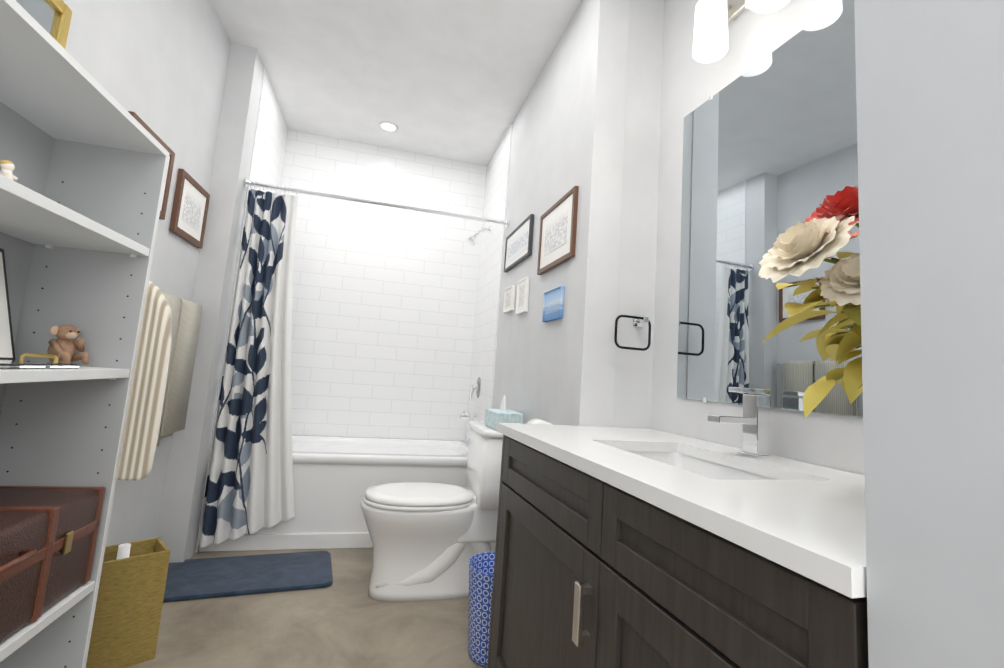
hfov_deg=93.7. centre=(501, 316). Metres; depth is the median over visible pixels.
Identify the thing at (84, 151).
bookcase
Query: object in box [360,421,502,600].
toilet
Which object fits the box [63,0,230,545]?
wall
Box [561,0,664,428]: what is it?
wall
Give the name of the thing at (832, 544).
countertop
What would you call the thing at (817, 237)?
flowers
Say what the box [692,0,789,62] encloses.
sconce
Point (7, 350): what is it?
framed picture
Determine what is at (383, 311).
wall
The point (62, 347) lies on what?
teddy bear
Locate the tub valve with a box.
[471,378,480,400]
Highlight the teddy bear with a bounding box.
[47,325,88,364]
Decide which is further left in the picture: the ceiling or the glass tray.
the glass tray
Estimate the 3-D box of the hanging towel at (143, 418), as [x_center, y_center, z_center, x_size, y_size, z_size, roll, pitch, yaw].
[-1.163,0.165,1.423,0.263,0.622,0.065,6,-7,-13]
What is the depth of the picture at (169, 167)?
2.06 m
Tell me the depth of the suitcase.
1.13 m
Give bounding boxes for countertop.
[497,423,866,582]
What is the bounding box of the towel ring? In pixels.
[614,314,650,350]
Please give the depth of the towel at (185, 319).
2.22 m
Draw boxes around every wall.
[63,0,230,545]
[156,43,287,562]
[280,130,486,440]
[465,0,629,551]
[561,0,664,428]
[651,0,863,474]
[854,0,1003,667]
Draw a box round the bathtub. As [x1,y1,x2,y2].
[199,435,467,551]
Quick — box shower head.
[465,226,490,245]
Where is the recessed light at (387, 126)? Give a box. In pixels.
[378,121,398,131]
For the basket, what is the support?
on the floor
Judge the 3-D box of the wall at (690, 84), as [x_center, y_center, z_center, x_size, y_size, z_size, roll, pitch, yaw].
[1.154,-0.205,0.485,0.130,2.830,3.184,6,-7,-17]
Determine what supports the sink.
in the countertop
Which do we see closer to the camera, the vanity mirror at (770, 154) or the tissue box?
the vanity mirror at (770, 154)
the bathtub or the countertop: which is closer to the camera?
the countertop
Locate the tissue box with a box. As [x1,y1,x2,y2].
[484,395,522,429]
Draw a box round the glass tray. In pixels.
[0,353,78,368]
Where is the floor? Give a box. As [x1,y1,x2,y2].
[126,548,485,667]
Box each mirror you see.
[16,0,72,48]
[677,0,862,417]
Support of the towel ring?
attached to the wall at (632, 407)
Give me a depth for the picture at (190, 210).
2.32 m
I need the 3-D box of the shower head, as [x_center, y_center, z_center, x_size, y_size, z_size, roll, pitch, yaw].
[-0.180,-0.625,3.606,0.195,0.180,0.084,6,-7,-14]
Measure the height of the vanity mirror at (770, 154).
1.112 m
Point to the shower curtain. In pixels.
(249, 488)
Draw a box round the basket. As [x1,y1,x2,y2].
[468,552,494,667]
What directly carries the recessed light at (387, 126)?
in the ceiling
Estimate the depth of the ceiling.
2.74 m
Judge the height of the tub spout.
0.074 m
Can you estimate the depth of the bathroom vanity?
0.85 m
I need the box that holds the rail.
[243,178,509,227]
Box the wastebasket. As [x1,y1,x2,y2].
[86,537,170,667]
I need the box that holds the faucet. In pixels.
[708,387,774,458]
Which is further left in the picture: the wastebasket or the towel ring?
the wastebasket
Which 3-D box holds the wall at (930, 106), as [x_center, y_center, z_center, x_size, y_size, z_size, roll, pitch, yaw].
[0.732,-0.224,0.573,0.625,2.830,0.142,6,-7,-17]
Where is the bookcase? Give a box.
[0,0,169,667]
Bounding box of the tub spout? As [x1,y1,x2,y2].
[458,410,476,419]
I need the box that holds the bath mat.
[163,551,332,601]
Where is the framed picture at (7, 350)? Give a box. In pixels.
[0,248,14,359]
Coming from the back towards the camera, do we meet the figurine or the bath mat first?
the bath mat
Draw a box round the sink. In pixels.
[611,443,826,486]
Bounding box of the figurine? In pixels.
[0,160,17,180]
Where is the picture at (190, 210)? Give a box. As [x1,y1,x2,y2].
[169,168,209,248]
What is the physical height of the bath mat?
0.018 m
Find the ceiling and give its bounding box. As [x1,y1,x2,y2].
[211,0,581,165]
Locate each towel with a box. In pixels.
[116,280,171,479]
[156,292,201,446]
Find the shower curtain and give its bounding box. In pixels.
[197,180,297,546]
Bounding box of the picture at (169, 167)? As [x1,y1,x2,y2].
[128,111,174,219]
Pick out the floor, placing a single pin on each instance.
(343, 620)
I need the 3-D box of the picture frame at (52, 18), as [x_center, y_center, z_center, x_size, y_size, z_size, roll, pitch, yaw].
[-1.216,-0.768,1.059,0.029,0.340,0.640,6,-7,-13]
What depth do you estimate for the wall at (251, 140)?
2.58 m
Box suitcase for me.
[0,486,104,642]
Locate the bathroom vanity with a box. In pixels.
[487,427,868,667]
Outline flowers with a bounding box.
[759,185,862,417]

